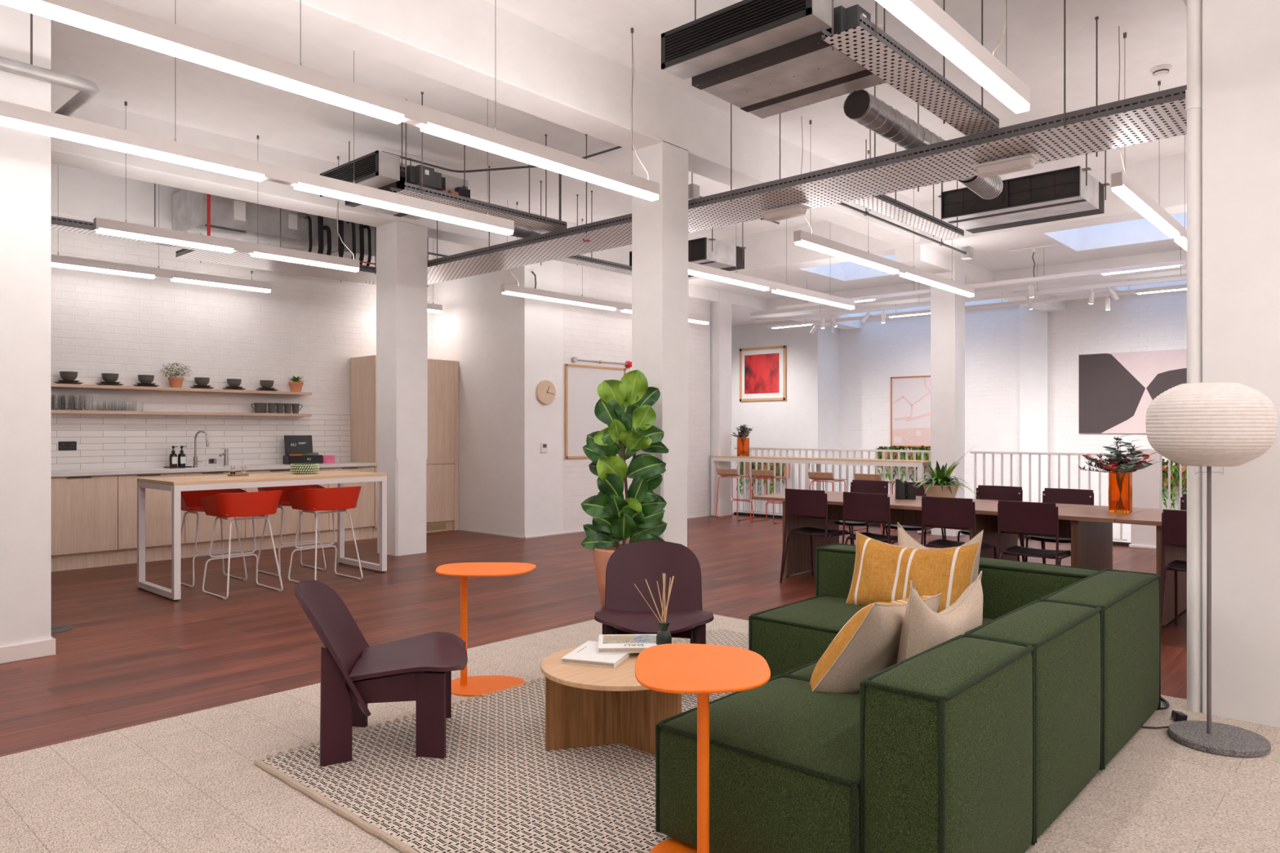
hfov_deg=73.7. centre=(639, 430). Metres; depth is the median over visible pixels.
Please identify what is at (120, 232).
diffuser
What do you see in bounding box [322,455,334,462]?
gift box
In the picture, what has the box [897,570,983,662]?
throw cushion
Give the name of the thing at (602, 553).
pot
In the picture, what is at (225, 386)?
plate
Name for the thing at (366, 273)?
cable tray
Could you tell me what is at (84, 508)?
base cabinet
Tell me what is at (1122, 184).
linear light
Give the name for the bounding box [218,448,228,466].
mixer tap
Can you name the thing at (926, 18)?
linear light
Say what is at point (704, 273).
diffuser
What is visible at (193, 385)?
plate
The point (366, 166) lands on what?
grille
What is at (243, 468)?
shaker
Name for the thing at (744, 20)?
grille
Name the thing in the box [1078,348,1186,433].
canvas painting
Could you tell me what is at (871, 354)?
wall
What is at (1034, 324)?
wall
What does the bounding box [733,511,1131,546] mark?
trim
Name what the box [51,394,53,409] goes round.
drinking glass
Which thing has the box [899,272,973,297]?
diffuser
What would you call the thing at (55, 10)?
diffuser
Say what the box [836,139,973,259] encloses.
conduit
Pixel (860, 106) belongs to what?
spiral duct
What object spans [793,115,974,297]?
linear light
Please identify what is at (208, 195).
pipe
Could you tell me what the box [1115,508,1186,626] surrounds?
dining table
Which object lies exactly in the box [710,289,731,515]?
column
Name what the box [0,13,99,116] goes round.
pipe
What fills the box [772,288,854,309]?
diffuser
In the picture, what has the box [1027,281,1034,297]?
spotlight
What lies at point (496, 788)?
area rug
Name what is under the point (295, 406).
mug
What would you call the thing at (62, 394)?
drinking glass
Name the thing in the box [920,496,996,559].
dining chair
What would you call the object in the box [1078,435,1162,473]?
bouquet
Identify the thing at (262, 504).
bar stool
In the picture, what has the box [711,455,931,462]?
countertop
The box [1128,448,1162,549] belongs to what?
half wall
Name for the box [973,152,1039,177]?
emergency light
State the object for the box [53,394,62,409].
drinking glass
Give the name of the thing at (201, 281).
diffuser
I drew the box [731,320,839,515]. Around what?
wall
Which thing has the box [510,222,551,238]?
spiral duct
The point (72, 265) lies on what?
diffuser
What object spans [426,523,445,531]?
plinth
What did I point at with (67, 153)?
beam
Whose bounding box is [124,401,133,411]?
drinking glass
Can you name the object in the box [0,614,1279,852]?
floor
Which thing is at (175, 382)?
potted plant
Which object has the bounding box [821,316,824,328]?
spotlight
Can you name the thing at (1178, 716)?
lead
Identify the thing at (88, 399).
drinking glass
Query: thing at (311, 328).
wall
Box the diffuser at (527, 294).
[502,290,616,311]
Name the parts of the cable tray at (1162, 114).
hanger rod, hanger rod, hanger rod, hanger rod, hanger rod, hanger rod, hanger rod, hanger rod, hanger rod, hanger rod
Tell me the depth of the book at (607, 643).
3.75 m
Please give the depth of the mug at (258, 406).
9.85 m
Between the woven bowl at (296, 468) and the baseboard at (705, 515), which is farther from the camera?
the baseboard at (705, 515)
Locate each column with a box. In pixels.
[376,219,427,555]
[631,140,688,546]
[930,257,964,536]
[1202,0,1279,728]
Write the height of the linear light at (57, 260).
1.095 m
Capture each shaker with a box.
[230,466,235,474]
[240,466,246,474]
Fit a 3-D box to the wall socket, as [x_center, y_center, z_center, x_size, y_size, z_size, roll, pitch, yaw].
[-5.760,0.154,8.586,0.013,0.090,0.156,0,0,42]
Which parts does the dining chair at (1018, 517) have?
backrest, seat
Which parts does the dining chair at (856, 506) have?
backrest, seat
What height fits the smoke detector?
0.055 m
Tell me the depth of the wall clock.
10.72 m
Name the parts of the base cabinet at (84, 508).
handle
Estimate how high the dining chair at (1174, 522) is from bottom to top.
0.824 m
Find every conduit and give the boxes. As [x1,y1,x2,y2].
[382,146,622,172]
[427,252,448,257]
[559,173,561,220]
[571,356,627,364]
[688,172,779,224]
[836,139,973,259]
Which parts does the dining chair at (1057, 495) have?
seat, backrest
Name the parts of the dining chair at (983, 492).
backrest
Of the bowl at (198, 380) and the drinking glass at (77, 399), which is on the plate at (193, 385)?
the bowl at (198, 380)
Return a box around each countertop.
[51,461,376,477]
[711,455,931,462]
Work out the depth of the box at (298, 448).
10.18 m
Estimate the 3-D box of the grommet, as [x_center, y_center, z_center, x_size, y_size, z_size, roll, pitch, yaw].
[-3.919,1.325,5.688,0.240,0.010,0.240,0,0,42]
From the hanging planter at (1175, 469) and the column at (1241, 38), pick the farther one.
the hanging planter at (1175, 469)
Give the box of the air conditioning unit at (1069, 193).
[937,150,1110,233]
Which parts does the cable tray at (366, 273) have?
hanger rod, hanger rod, hanger rod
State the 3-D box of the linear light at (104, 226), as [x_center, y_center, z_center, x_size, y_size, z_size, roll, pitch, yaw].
[-3.559,-2.123,7.612,0.066,1.095,2.280,0,0,42]
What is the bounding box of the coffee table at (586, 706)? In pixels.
[541,646,681,755]
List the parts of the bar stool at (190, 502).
seat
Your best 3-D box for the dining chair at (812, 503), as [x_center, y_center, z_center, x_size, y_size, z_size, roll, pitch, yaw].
[1.552,0.917,7.471,0.428,0.824,0.553,0,0,42]
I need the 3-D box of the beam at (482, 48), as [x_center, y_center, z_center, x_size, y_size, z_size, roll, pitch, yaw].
[-1.236,-2.453,5.228,0.317,0.475,13.210,0,0,42]
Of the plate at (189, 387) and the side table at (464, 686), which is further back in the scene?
the plate at (189, 387)
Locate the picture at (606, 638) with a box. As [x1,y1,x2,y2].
[603,635,656,643]
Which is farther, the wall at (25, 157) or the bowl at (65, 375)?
the bowl at (65, 375)
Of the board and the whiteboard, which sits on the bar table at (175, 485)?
the board
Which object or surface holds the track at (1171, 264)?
hanging from the ceiling at (1121, 231)
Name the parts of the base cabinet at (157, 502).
handle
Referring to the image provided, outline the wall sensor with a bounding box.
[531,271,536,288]
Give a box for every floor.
[0,514,1186,756]
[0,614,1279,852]
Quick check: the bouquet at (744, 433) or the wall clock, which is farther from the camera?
the bouquet at (744, 433)
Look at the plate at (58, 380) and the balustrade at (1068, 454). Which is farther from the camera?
the balustrade at (1068, 454)
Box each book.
[560,640,633,667]
[598,634,657,653]
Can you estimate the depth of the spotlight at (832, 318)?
13.11 m
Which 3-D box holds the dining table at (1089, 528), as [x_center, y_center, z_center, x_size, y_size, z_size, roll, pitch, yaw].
[2.516,0.970,7.311,3.025,0.720,1.070,0,0,42]
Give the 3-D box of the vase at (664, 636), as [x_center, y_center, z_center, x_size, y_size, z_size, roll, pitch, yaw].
[0.104,0.907,3.730,0.068,0.140,0.068,0,0,42]
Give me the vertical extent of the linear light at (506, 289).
1.095 m
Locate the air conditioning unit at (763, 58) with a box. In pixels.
[661,0,885,118]
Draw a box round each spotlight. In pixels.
[809,324,817,333]
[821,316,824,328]
[830,315,837,327]
[831,323,834,333]
[861,311,870,323]
[880,310,884,323]
[1026,296,1033,309]
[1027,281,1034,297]
[1088,288,1094,303]
[1105,296,1110,310]
[1107,287,1119,301]
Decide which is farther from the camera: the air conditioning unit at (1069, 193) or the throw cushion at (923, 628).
the air conditioning unit at (1069, 193)
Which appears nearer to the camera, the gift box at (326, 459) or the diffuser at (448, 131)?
the diffuser at (448, 131)
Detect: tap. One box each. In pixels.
[192,430,208,466]
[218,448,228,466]
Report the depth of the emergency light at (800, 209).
6.79 m
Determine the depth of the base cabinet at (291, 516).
9.66 m
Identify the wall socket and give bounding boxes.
[58,441,76,450]
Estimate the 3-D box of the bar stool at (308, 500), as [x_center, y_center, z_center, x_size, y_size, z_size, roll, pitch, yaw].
[-2.791,0.912,7.575,0.491,0.836,0.558,0,0,42]
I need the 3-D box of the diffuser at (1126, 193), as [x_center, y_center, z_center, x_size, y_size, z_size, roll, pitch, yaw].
[3.740,-1.591,6.269,0.062,0.032,1.840,0,0,42]
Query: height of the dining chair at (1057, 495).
0.824 m
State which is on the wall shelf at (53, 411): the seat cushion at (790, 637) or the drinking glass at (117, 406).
the drinking glass at (117, 406)
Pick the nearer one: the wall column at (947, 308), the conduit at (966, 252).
the conduit at (966, 252)
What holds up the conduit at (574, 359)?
attached to the wall at (589, 333)
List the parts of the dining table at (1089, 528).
leg panel, modesty rail, leg panel, modesty rail, leg panel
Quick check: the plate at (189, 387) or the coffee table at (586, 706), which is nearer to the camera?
the coffee table at (586, 706)
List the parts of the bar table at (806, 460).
frame leg, frame leg, frame leg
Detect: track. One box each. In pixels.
[755,262,1186,323]
[767,284,1186,328]
[776,259,1186,310]
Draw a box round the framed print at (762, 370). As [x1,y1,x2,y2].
[739,345,786,401]
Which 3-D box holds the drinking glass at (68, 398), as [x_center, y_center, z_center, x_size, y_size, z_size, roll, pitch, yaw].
[-5.661,-0.280,8.445,0.076,0.155,0.076,0,0,42]
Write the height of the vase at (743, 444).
0.280 m
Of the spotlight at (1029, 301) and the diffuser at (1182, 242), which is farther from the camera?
the spotlight at (1029, 301)
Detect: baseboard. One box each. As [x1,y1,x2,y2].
[0,636,56,663]
[457,515,710,538]
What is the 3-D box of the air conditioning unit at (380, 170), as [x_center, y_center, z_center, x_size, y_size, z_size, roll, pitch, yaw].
[-2.184,-2.367,7.716,1.042,0.606,0.964,0,0,42]
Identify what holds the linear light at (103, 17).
hanging from the ceiling at (208, 99)
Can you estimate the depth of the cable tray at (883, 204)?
7.48 m
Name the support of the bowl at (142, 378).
on the plate at (136, 383)
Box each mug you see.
[251,402,262,413]
[261,403,266,413]
[267,403,276,413]
[275,403,284,413]
[284,403,293,413]
[291,403,302,413]
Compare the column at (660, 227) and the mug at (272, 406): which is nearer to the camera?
the column at (660, 227)
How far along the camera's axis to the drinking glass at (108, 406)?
8.67 m
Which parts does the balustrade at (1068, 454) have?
rail, rail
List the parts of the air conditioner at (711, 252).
filter frame, hanger rod, casing, casing, hanger rod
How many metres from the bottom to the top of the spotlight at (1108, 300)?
0.185 m
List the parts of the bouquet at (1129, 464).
stem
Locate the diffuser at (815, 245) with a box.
[795,240,898,274]
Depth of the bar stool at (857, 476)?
11.22 m
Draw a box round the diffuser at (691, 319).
[621,309,708,324]
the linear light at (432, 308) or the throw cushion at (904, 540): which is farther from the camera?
the linear light at (432, 308)
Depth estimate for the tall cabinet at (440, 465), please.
11.23 m
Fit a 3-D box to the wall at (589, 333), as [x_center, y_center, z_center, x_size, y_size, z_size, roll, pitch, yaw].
[-0.024,-0.680,12.220,0.198,4.020,3.120,0,0,42]
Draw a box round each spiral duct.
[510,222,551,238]
[843,88,974,181]
[957,175,1003,199]
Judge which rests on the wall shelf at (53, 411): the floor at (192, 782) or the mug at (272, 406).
the mug at (272, 406)
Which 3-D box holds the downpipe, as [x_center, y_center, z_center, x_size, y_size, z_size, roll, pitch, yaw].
[2.629,-0.670,4.046,0.072,4.000,0.072,0,0,42]
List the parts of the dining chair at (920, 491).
seat, frame, backrest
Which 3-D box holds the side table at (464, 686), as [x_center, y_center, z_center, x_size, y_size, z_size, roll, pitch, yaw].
[-0.802,1.019,4.419,0.515,0.612,0.400,0,0,0]
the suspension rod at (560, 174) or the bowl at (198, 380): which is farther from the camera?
the bowl at (198, 380)
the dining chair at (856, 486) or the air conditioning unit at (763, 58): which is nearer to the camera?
the air conditioning unit at (763, 58)
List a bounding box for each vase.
[656,621,671,644]
[737,437,749,456]
[1108,471,1132,513]
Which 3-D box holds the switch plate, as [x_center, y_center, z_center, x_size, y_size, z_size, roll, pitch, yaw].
[-4.823,0.345,9.627,0.010,0.060,0.086,0,0,42]
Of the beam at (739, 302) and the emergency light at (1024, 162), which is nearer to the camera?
the emergency light at (1024, 162)
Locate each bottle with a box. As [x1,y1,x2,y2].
[168,445,177,466]
[177,445,186,466]
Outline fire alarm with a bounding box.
[625,360,631,368]
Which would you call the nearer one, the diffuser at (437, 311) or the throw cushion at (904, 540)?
the throw cushion at (904, 540)
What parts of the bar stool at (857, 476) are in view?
seat, frame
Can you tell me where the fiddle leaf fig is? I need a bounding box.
[580,369,668,608]
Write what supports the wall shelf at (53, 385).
attached to the wall at (311, 328)
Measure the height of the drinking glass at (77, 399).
0.155 m
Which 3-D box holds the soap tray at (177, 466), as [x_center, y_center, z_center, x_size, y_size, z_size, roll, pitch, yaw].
[-4.979,0.391,9.195,0.110,0.007,0.250,0,0,42]
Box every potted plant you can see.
[161,361,191,387]
[287,375,303,391]
[906,448,980,499]
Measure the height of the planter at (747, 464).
0.854 m
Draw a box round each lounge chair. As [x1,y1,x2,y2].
[294,580,467,766]
[594,540,713,644]
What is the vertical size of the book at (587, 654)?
0.022 m
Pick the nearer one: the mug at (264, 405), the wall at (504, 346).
the mug at (264, 405)
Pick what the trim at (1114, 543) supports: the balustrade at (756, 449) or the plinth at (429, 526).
the balustrade at (756, 449)
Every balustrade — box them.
[734,447,931,514]
[970,451,1127,541]
[1163,456,1182,510]
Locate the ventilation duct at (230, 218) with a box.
[171,189,374,266]
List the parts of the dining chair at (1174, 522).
backrest, seat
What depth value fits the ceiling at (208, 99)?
6.57 m
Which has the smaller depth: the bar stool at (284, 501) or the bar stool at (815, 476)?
the bar stool at (284, 501)
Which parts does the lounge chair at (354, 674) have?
leg, backrest, rail, leg, seat, leg, leg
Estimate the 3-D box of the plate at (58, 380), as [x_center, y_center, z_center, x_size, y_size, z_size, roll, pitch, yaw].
[-5.694,-0.488,8.506,0.190,0.020,0.190,0,0,42]
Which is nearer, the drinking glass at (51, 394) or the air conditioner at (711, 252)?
the drinking glass at (51, 394)
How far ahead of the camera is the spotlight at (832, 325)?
13.92 m
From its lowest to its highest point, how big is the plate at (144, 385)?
0.020 m
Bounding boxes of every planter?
[735,462,790,496]
[874,445,930,485]
[1162,458,1186,509]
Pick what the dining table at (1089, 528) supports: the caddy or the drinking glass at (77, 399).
the caddy
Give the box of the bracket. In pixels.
[1008,243,1060,276]
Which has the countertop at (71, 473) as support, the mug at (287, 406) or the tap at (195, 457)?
the tap at (195, 457)
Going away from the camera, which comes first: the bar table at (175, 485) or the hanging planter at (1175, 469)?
the bar table at (175, 485)
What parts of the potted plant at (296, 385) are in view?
pot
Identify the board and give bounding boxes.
[227,473,248,475]
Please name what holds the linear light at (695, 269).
hanging from the ceiling at (208, 99)
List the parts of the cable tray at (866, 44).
hanger rod, hanger rod, hanger rod, hanger rod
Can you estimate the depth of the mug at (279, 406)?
10.00 m
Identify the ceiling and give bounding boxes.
[51,0,1186,239]
[688,153,1186,325]
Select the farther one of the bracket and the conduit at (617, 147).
the bracket
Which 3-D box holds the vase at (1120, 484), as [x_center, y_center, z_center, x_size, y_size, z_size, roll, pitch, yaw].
[3.580,0.459,6.359,0.150,0.300,0.150,0,0,36]
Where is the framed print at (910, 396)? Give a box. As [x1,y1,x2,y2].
[890,375,930,447]
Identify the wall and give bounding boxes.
[0,4,51,646]
[51,163,434,413]
[432,238,563,537]
[563,262,710,532]
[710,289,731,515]
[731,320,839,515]
[839,289,1186,542]
[1019,304,1049,502]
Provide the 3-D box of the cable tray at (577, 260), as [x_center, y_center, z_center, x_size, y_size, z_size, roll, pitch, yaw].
[-0.278,-2.270,9.966,0.252,0.800,2.370,0,0,42]
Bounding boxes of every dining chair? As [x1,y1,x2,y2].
[779,488,852,583]
[835,480,890,545]
[841,491,897,544]
[882,482,946,546]
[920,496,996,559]
[957,484,1025,561]
[996,500,1071,565]
[1025,488,1093,564]
[1160,509,1186,635]
[1180,493,1186,510]
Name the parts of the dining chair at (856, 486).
seat, backrest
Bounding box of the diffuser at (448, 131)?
[420,122,657,200]
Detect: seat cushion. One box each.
[659,677,859,852]
[751,595,992,678]
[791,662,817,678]
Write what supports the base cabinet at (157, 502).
on the floor at (131, 655)
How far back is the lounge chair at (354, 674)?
3.44 m
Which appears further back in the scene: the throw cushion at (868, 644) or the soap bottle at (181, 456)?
the soap bottle at (181, 456)
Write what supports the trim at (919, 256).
attached to the wall at (1034, 324)
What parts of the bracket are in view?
plate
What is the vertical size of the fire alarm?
0.100 m
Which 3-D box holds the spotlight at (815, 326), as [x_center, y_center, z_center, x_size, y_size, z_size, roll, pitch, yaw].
[2.885,-1.683,14.158,0.129,0.172,0.058,0,0,24]
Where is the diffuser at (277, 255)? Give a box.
[250,251,358,271]
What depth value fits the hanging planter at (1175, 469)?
12.93 m
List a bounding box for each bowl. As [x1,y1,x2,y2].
[59,371,77,380]
[101,373,119,382]
[137,374,154,382]
[194,377,209,385]
[226,378,241,386]
[259,380,274,387]
[289,462,319,474]
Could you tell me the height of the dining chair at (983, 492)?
0.824 m
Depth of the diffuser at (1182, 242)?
7.13 m
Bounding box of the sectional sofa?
[655,543,1160,852]
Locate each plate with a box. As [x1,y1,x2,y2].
[53,382,83,384]
[57,380,79,382]
[96,383,123,385]
[99,382,120,383]
[133,384,159,386]
[136,382,155,385]
[189,386,213,388]
[192,385,211,386]
[208,458,216,463]
[222,387,245,390]
[225,386,243,387]
[255,389,278,391]
[257,387,275,389]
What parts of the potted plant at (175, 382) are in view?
pot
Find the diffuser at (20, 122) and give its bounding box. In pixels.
[0,115,264,182]
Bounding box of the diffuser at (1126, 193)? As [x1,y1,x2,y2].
[1111,185,1178,237]
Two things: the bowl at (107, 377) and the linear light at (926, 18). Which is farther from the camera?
the bowl at (107, 377)
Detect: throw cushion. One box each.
[809,593,942,693]
[845,532,980,613]
[897,521,983,583]
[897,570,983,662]
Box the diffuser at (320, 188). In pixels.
[293,182,512,235]
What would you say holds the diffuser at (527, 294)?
attached to the linear light at (506, 289)
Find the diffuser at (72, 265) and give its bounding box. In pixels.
[51,262,154,279]
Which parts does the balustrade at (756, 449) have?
rail, rail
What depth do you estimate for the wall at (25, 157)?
4.96 m
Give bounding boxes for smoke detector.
[1150,64,1172,77]
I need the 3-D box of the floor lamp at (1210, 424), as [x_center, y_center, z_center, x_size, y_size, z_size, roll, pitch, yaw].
[2.425,0.562,3.692,0.469,1.528,0.568,0,0,-6]
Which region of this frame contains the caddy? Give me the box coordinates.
[895,479,915,499]
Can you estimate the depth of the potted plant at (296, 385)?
10.19 m
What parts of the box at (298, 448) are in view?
lid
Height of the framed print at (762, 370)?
1.086 m
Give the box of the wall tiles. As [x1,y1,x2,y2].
[51,408,350,470]
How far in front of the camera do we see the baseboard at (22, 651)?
4.96 m
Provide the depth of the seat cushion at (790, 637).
4.23 m
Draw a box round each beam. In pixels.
[51,92,631,265]
[214,0,919,245]
[750,248,1186,318]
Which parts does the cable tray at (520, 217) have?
hanger rod, hanger rod, hanger rod, hanger rod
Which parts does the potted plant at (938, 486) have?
pot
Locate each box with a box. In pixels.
[283,435,322,464]
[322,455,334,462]
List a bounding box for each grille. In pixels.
[320,150,378,196]
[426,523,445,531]
[661,0,812,69]
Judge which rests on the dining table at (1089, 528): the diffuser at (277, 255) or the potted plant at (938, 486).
the potted plant at (938, 486)
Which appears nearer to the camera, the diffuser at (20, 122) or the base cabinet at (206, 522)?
the diffuser at (20, 122)
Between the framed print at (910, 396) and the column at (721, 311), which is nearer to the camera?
the column at (721, 311)
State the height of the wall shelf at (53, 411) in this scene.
0.032 m
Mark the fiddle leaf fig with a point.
(624, 405)
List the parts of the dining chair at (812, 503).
backrest, seat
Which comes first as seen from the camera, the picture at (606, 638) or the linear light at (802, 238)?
the picture at (606, 638)
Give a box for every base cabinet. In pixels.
[51,475,117,572]
[116,472,184,564]
[183,471,244,558]
[244,467,328,551]
[327,466,374,542]
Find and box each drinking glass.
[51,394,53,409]
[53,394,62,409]
[62,394,63,409]
[63,394,72,409]
[73,394,82,410]
[82,395,84,410]
[84,395,93,410]
[96,401,103,410]
[102,401,112,410]
[113,401,123,410]
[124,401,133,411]
[133,402,143,411]
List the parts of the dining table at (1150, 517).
leg panel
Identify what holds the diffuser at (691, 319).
attached to the linear light at (506, 289)
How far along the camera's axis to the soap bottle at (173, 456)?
9.14 m
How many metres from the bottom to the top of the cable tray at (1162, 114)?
0.900 m
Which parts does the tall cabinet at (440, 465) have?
door, door, filler panel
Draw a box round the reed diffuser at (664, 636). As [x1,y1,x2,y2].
[634,573,674,644]
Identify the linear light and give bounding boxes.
[0,0,514,235]
[0,0,659,200]
[51,184,271,293]
[93,101,359,271]
[427,302,442,313]
[500,199,709,324]
[688,261,854,309]
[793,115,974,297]
[875,0,1030,113]
[1111,26,1186,250]
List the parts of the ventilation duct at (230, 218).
label plate, casing, label plate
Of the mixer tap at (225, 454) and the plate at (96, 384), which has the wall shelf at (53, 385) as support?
the plate at (96, 384)
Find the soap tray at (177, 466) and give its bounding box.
[163,466,191,467]
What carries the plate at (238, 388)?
on the wall shelf at (53, 385)
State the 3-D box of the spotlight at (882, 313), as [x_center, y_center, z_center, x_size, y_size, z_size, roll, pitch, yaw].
[3.578,-1.678,12.555,0.058,0.183,0.058,0,0,42]
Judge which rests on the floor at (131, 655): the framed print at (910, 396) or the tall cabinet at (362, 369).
the tall cabinet at (362, 369)
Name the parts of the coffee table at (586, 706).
leg panel, leg panel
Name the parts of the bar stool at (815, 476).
seat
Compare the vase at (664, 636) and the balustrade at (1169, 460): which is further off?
the balustrade at (1169, 460)
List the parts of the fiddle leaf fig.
stem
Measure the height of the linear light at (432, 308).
1.095 m
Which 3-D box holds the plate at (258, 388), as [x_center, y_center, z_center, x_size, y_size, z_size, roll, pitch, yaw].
[-4.364,-0.488,9.981,0.190,0.020,0.190,0,0,42]
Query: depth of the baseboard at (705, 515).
10.94 m
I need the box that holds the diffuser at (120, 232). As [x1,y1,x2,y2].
[96,227,233,253]
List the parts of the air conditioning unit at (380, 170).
hanger rod, hanger rod, casing, panel, hanger rod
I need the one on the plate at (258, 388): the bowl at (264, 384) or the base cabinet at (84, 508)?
the bowl at (264, 384)
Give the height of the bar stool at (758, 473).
0.762 m
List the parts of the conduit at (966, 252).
hanger rod, hanger rod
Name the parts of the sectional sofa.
backrest, backrest, backrest, backrest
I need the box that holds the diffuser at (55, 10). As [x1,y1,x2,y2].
[0,0,404,124]
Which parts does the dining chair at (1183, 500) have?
frame, backrest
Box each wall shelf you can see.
[51,383,311,395]
[51,409,311,416]
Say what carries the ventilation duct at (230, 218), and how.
on the cable tray at (366, 273)
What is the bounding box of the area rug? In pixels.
[253,628,748,852]
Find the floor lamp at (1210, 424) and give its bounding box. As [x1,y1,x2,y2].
[1141,382,1277,757]
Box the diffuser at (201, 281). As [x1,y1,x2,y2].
[171,277,271,293]
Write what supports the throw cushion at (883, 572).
on the sectional sofa
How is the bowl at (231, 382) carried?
on the plate at (225, 386)
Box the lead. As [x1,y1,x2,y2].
[1155,696,1187,721]
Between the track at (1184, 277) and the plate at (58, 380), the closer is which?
the plate at (58, 380)
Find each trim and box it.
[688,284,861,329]
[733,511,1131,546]
[894,244,1065,311]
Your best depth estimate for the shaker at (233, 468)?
7.49 m
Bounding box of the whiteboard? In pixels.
[564,363,626,458]
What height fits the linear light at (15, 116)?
1.095 m
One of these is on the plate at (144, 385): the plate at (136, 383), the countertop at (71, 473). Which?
the plate at (136, 383)
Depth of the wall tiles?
9.43 m
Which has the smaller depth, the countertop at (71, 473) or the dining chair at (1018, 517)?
the dining chair at (1018, 517)
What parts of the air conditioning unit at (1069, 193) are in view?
filter frame, casing, casing, hanger rod, hanger rod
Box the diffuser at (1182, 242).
[1174,236,1186,250]
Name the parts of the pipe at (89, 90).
hanger rod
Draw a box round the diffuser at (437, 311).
[427,309,441,313]
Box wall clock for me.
[535,380,555,404]
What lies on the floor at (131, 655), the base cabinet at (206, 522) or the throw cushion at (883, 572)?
the base cabinet at (206, 522)
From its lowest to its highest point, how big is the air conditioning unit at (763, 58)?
0.606 m
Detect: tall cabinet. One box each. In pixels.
[350,355,377,538]
[426,359,458,533]
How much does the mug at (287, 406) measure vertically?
0.118 m
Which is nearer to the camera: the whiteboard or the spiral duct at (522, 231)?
the spiral duct at (522, 231)
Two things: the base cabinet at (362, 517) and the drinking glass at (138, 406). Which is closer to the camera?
the drinking glass at (138, 406)
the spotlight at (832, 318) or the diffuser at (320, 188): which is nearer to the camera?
the diffuser at (320, 188)
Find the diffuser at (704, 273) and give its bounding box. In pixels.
[688,269,768,290]
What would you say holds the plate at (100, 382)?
on the plate at (96, 384)
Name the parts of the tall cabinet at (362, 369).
door, door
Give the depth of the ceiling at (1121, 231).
10.54 m
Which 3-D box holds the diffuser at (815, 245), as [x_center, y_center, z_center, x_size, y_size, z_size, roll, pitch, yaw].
[1.950,-1.591,7.882,0.062,0.032,1.840,0,0,42]
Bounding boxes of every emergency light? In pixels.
[760,203,809,222]
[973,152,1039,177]
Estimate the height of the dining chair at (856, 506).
0.824 m
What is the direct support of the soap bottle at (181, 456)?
on the soap tray at (177, 466)
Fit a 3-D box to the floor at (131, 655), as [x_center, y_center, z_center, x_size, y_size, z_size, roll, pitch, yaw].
[-0.051,1.480,5.095,13.500,0.300,14.700,0,0,42]
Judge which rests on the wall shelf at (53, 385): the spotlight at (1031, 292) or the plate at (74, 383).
the plate at (74, 383)
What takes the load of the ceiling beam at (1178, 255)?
attached to the ceiling at (1121, 231)
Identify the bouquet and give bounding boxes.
[732,424,752,438]
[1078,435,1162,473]
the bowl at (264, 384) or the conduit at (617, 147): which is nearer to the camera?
the conduit at (617, 147)
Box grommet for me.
[51,625,73,633]
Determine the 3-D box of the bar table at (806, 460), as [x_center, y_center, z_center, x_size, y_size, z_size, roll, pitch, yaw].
[2.476,0.862,12.229,3.380,0.937,0.360,0,0,42]
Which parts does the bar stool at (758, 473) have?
seat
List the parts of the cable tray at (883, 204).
hanger rod, hanger rod, hanger rod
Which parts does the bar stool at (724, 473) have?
seat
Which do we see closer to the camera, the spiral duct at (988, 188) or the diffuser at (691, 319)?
the spiral duct at (988, 188)
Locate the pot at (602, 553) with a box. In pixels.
[592,542,629,608]
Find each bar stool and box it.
[180,488,247,587]
[199,490,283,599]
[255,484,326,576]
[286,485,363,582]
[715,468,754,520]
[750,469,787,524]
[807,471,848,528]
[853,473,896,533]
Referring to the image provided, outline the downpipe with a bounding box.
[1185,0,1202,712]
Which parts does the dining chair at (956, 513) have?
backrest, seat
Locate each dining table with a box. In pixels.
[751,491,1148,577]
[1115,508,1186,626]
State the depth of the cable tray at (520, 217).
7.20 m
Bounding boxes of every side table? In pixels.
[435,562,536,696]
[635,643,770,852]
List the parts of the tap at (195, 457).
spout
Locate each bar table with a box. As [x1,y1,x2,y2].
[137,470,386,601]
[711,455,931,533]
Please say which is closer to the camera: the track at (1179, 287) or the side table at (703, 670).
the side table at (703, 670)
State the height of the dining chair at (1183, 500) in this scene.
0.824 m
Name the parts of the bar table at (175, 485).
frame leg, frame leg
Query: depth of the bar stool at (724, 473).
12.79 m
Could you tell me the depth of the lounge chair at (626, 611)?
4.71 m
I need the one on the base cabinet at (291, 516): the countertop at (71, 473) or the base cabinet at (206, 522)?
the countertop at (71, 473)
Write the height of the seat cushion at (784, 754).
0.403 m
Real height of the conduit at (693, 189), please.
0.800 m
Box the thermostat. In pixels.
[540,442,547,453]
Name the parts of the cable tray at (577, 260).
hanger rod, hanger rod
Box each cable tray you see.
[51,183,376,283]
[360,0,1186,287]
[390,91,566,231]
[554,191,631,275]
[822,0,999,135]
[850,109,964,239]
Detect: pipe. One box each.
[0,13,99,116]
[207,193,376,264]

